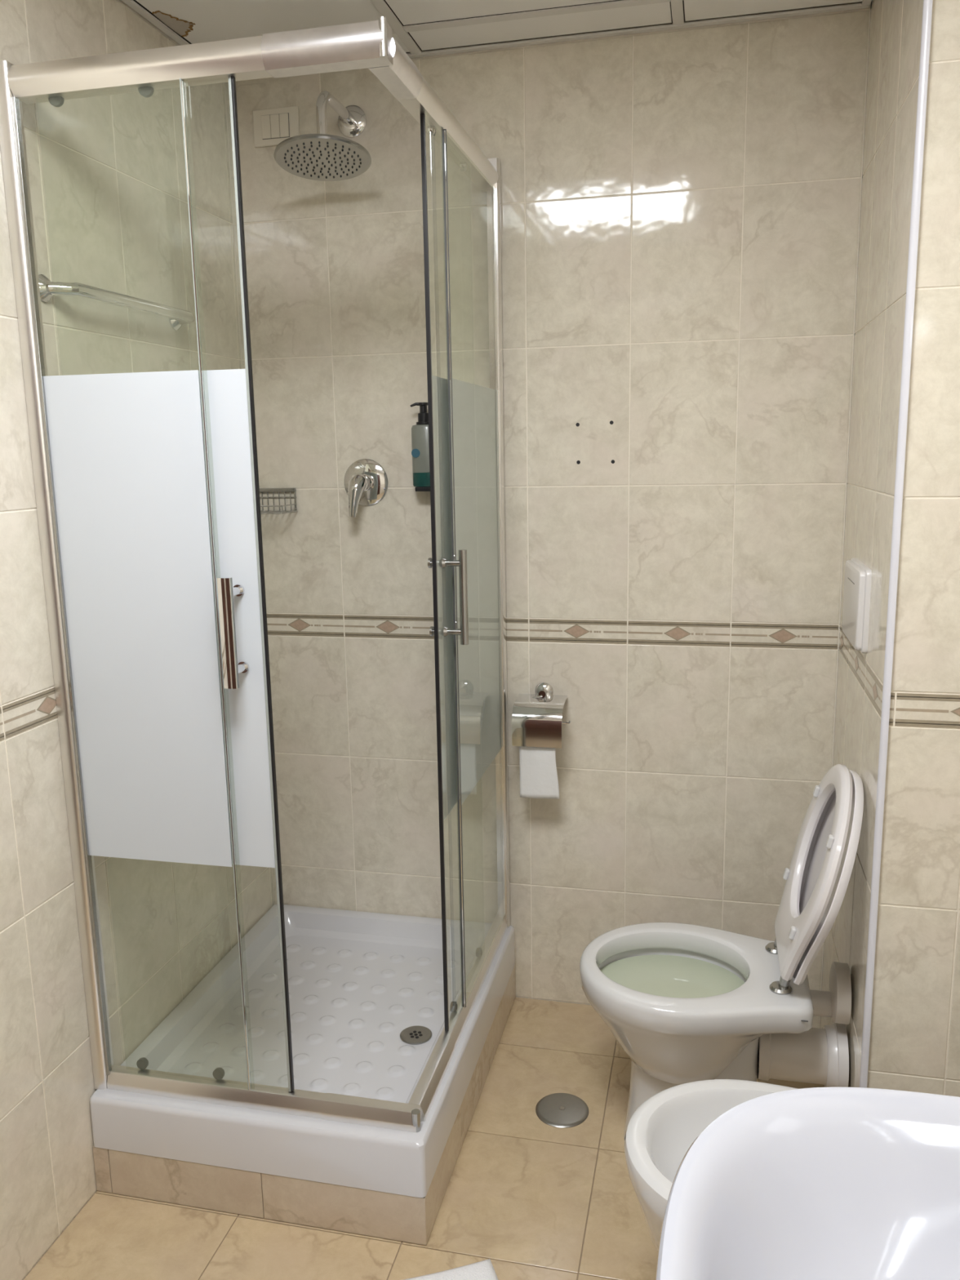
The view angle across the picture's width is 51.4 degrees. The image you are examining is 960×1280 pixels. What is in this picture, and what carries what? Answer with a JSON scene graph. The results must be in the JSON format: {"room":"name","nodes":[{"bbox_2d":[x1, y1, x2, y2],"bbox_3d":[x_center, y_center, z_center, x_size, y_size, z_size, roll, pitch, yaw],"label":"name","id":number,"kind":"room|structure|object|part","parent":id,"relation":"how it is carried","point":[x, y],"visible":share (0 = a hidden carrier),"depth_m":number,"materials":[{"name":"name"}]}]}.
{"room":"bathroom","nodes":[
{"label":"bathroom","id":0,"kind":"room"},
{"bbox_2d":[0,0,274,1279],"bbox_3d":[-0.958,0.055,1.323,0.060,2.434,2.860,1,11,13],"label":"wall","id":1,"kind":"structure","parent":0,"point":[107,174],"depth_m":1.93,"materials":[{"name":"tile"}]},
{"bbox_2d":[38,274,195,330],"bbox_3d":[-0.718,-0.683,2.033,0.069,0.048,0.512,1,11,13],"label":"grab bar","id":2,"kind":"object","parent":1,"relation":"attached to","point":[177,317],"visible":0.91,"depth_m":1.93,"materials":[{"name":"silver metal"}]},
{"bbox_2d":[23,997,824,1279],"bbox_3d":[-0.062,1.286,1.383,1.840,0.080,2.920,1,11,13],"label":"floor","id":3,"kind":"structure","parent":0,"point":[534,1198],"depth_m":1.97,"materials":[{"name":"tile"}]},
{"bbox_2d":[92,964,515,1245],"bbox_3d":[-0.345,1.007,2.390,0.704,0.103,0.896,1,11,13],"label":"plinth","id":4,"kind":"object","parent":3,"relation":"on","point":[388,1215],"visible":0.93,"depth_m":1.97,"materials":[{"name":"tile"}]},
{"bbox_2d":[89,904,515,1197],"bbox_3d":[-0.347,0.901,2.369,0.704,0.112,0.896,1,11,13],"label":"shower tray","id":5,"kind":"object","parent":4,"relation":"on","point":[366,989],"visible":0.85,"depth_m":2.25,"materials":[{"name":"ceramic"}]},
{"bbox_2d":[0,16,510,1132],"bbox_3d":[-0.359,-0.103,2.173,0.720,1.934,0.904,1,11,13],"label":"shower enclosure","id":6,"kind":"object","parent":5,"relation":"on","point":[147,489],"visible":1,"depth_m":1.84,"materials":[{"name":"glass"}]},
{"bbox_3d":[-0.787,-0.032,1.870,0.024,1.922,0.035,1,11,13],"label":"wall post","id":7,"kind":"part","parent":6,"relation":"part of","materials":[{"name":"metal"}]},
{"bbox_3d":[-0.565,-0.942,1.648,0.461,0.050,0.045,1,11,13],"label":"rail","id":8,"kind":"part","parent":6,"relation":"part of","materials":[{"name":"metal"}]},
{"bbox_3d":[-0.529,0.901,1.994,0.466,0.034,0.030,1,11,13],"label":"rail","id":9,"kind":"part","parent":6,"relation":"part of","materials":[{"name":"metal"}]},
{"bbox_3d":[-0.434,-0.017,1.772,0.025,0.196,0.070,1,11,13],"label":"handle","id":10,"kind":"part","parent":6,"relation":"part of","materials":[{"name":"silver metal"}]},
{"bbox_3d":[-0.064,-0.087,2.030,0.080,0.193,0.021,1,11,13],"label":"handle","id":11,"kind":"part","parent":6,"relation":"part of","materials":[{"name":"silver metal"}]},
{"bbox_3d":[-0.048,-1.026,2.044,0.045,0.050,0.665,1,11,13],"label":"rail","id":12,"kind":"part","parent":6,"relation":"part of","materials":[{"name":"metal"}]},
{"bbox_3d":[-0.004,0.810,2.425,0.030,0.034,0.597,1,11,13],"label":"rail","id":13,"kind":"part","parent":6,"relation":"part of","materials":[{"name":"metal"}]},
{"bbox_3d":[0.049,-0.176,2.521,0.030,1.934,0.028,1,11,13],"label":"wall post","id":14,"kind":"part","parent":6,"relation":"part of","materials":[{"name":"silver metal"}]},
{"bbox_2d":[402,1258,497,1279],"bbox_3d":[-0.220,1.204,1.583,0.637,0.011,0.424,-4,11,-14],"label":"bath mat","id":15,"kind":"object","parent":3,"relation":"on","point":[484,1269],"visible":1,"depth_m":1.81,"materials":[{"name":"white fabric"}]},
{"bbox_2d":[535,1093,588,1128],"bbox_3d":[0.187,1.069,2.274,0.121,0.006,0.121,1,11,13],"label":"drain cover","id":16,"kind":"object","parent":3,"relation":"on","point":[561,1110],"visible":1,"depth_m":2.27,"materials":[{"name":"metal"}]},
{"bbox_2d":[624,1079,797,1251],"bbox_3d":[0.533,0.943,1.583,0.606,0.499,0.364,1,11,13],"label":"bidet","id":17,"kind":"object","parent":3,"relation":"on","point":[660,1133],"visible":0.2,"depth_m":1.68,"materials":[{"name":"white ceramic"}]},
{"bbox_2d":[579,764,863,1139],"bbox_3d":[0.490,0.665,2.111,0.562,0.849,0.396,1,11,13],"label":"toilet","id":18,"kind":"object","parent":3,"relation":"on","point":[685,1002],"visible":0.96,"depth_m":2.05,"materials":[{"name":"white ceramic"}]},
{"bbox_3d":[0.453,0.805,2.146,0.476,0.238,0.388,1,11,13],"label":"bowl","id":19,"kind":"part","parent":18,"relation":"part of","materials":[{"name":"white ceramic"}]},
{"bbox_3d":[0.675,0.454,2.026,0.125,0.409,0.379,1,11,13],"label":"seat","id":20,"kind":"part","parent":18,"relation":"part of","materials":[{"name":"plastic"}]},
{"bbox_3d":[0.697,0.463,2.022,0.122,0.404,0.380,1,11,13],"label":"lid","id":21,"kind":"part","parent":18,"relation":"part of","materials":[{"name":"plastic"}]},
{"bbox_2d":[120,0,871,57],"bbox_3d":[-0.141,-1.105,0.778,1.840,0.063,3.227,1,11,13],"label":"ceiling","id":22,"kind":"structure","parent":0,"point":[417,26],"depth_m":2.14,"materials":[{"name":"paint"}]},
{"bbox_3d":[-0.484,-1.303,1.968,0.462,0.008,0.571,1,11,13],"label":"panel","id":23,"kind":"part","parent":22,"relation":"part of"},
{"bbox_3d":[-0.401,-1.372,2.324,0.462,0.008,0.116,1,11,13],"label":"panel","id":24,"kind":"part","parent":22,"relation":"part of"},
{"bbox_3d":[0.047,-1.289,1.846,0.571,0.008,0.571,1,11,13],"label":"panel","id":25,"kind":"part","parent":22,"relation":"part of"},
{"bbox_3d":[0.131,-1.359,2.203,0.571,0.008,0.116,1,11,13],"label":"panel","id":26,"kind":"part","parent":22,"relation":"part of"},
{"bbox_3d":[0.715,-1.344,2.069,0.571,0.008,0.116,1,11,13],"label":"panel","id":27,"kind":"part","parent":22,"relation":"part of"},
{"bbox_2d":[224,1,871,1028],"bbox_3d":[0.100,-0.198,2.552,1.562,2.434,0.061,1,11,13],"label":"wall","id":28,"kind":"structure","parent":0,"point":[681,207],"depth_m":2.45,"materials":[{"name":"tile"}]},
{"bbox_2d":[252,106,299,147],"bbox_3d":[-0.500,-1.260,2.449,0.120,0.084,0.012,1,11,13],"label":"light switch","id":29,"kind":"object","parent":28,"relation":"attached to","point":[271,126],"visible":0.94,"depth_m":2.44,"materials":[{"name":"plastic"}]},
{"bbox_2d":[259,488,297,514],"bbox_3d":[-0.555,-0.361,2.591,0.132,0.062,0.095,1,11,13],"label":"basket","id":30,"kind":"object","parent":28,"relation":"attached to","point":[261,490],"visible":0.66,"depth_m":2.62,"materials":[{"name":"silver metal"}]},
{"bbox_2d":[273,90,371,181],"bbox_3d":[-0.342,-1.163,2.272,0.216,0.195,0.315,1,11,13],"label":"shower","id":31,"kind":"object","parent":28,"relation":"attached to","point":[321,156],"visible":1,"depth_m":2.23,"materials":[{"name":"silver metal"}]},
{"bbox_3d":[-0.333,-1.180,2.312,0.029,0.136,0.210,1,11,13],"label":"arm","id":32,"kind":"part","parent":31,"relation":"part of","materials":[{"name":"silver metal"}]},
{"bbox_2d":[344,458,388,516],"bbox_3d":[-0.303,-0.386,2.533,0.119,0.143,0.087,1,11,13],"label":"shower mixer","id":33,"kind":"object","parent":28,"relation":"attached to","point":[366,481],"visible":1,"depth_m":2.56,"materials":[{"name":"silver metal"}]},
{"bbox_3d":[-0.308,-0.365,2.519,0.045,0.106,0.051,1,11,13],"label":"lever","id":34,"kind":"part","parent":33,"relation":"part of","materials":[{"name":"silver metal"}]},
{"bbox_2d":[409,402,430,491],"bbox_3d":[-0.135,-0.481,2.487,0.066,0.217,0.063,1,11,13],"label":"soap dispenser bottle","id":35,"kind":"object","parent":28,"relation":"attached to","point":[420,432],"visible":0.76,"depth_m":2.46,"materials":[{"name":"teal plastic"}]},
{"bbox_2d":[411,423,429,472],"bbox_3d":[-0.138,-0.476,2.481,0.062,0.118,0.048,1,11,13],"label":"label","id":36,"kind":"object","parent":35,"relation":"on","point":[420,432],"depth_m":2.46,"materials":[{"name":"white plastic"}]},
{"bbox_2d":[511,682,571,748],"bbox_3d":[0.161,0.188,2.523,0.142,0.139,0.112,1,11,13],"label":"toilet paper holder","id":37,"kind":"object","parent":28,"relation":"attached to","point":[536,718],"visible":1,"depth_m":2.48,"materials":[{"name":"silver metal"}]},
{"bbox_2d":[519,746,559,799],"bbox_3d":[0.157,0.283,2.538,0.100,0.225,0.084,1,11,13],"label":"toilet paper roll","id":38,"kind":"object","parent":37,"relation":"hanging from","point":[538,768],"visible":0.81,"depth_m":2.51,"materials":[{"name":"white paper"}]},
{"bbox_2d":[819,0,923,1087],"bbox_3d":[0.802,-0.109,2.019,0.050,2.434,0.679,1,11,13],"label":"wall","id":39,"kind":"structure","parent":0,"point":[895,25],"depth_m":1.93,"materials":[{"name":"tile"}]},
{"bbox_2d":[841,557,871,653],"bbox_3d":[0.773,-0.075,2.055,0.022,0.166,0.236,1,11,13],"label":"flush plate","id":40,"kind":"object","parent":39,"relation":"attached to","point":[858,576],"visible":1,"depth_m":1.97,"materials":[{"name":"white plastic"}]},
{"bbox_2d":[859,0,933,1088],"bbox_3d":[0.700,-0.044,1.698,0.012,2.388,0.012,1,11,13],"label":"trim","id":41,"kind":"structure","parent":39,"relation":"attached to","point":[927,4],"depth_m":1.66,"materials":[{"name":"plastic"}]},
{"bbox_2d":[866,0,959,1097],"bbox_3d":[0.815,-0.049,1.698,0.217,2.434,0.050,1,11,13],"label":"wall","id":42,"kind":"structure","parent":0,"point":[914,1042],"depth_m":1.71,"materials":[{"name":"tile"}]},
{"bbox_3d":[0.705,0.157,0.624,0.060,2.434,2.230,1,11,13],"label":"wall","id":43,"kind":"structure","parent":0,"visible":0},
{"bbox_2d":[655,1087,959,1279],"bbox_3d":[0.401,0.602,0.703,0.554,0.201,0.620,1,11,13],"label":"washbasin","id":44,"kind":"object","parent":43,"relation":"attached to","point":[814,1183],"visible":1,"depth_m":0.92,"materials":[{"name":"ceramic"}]}
]}

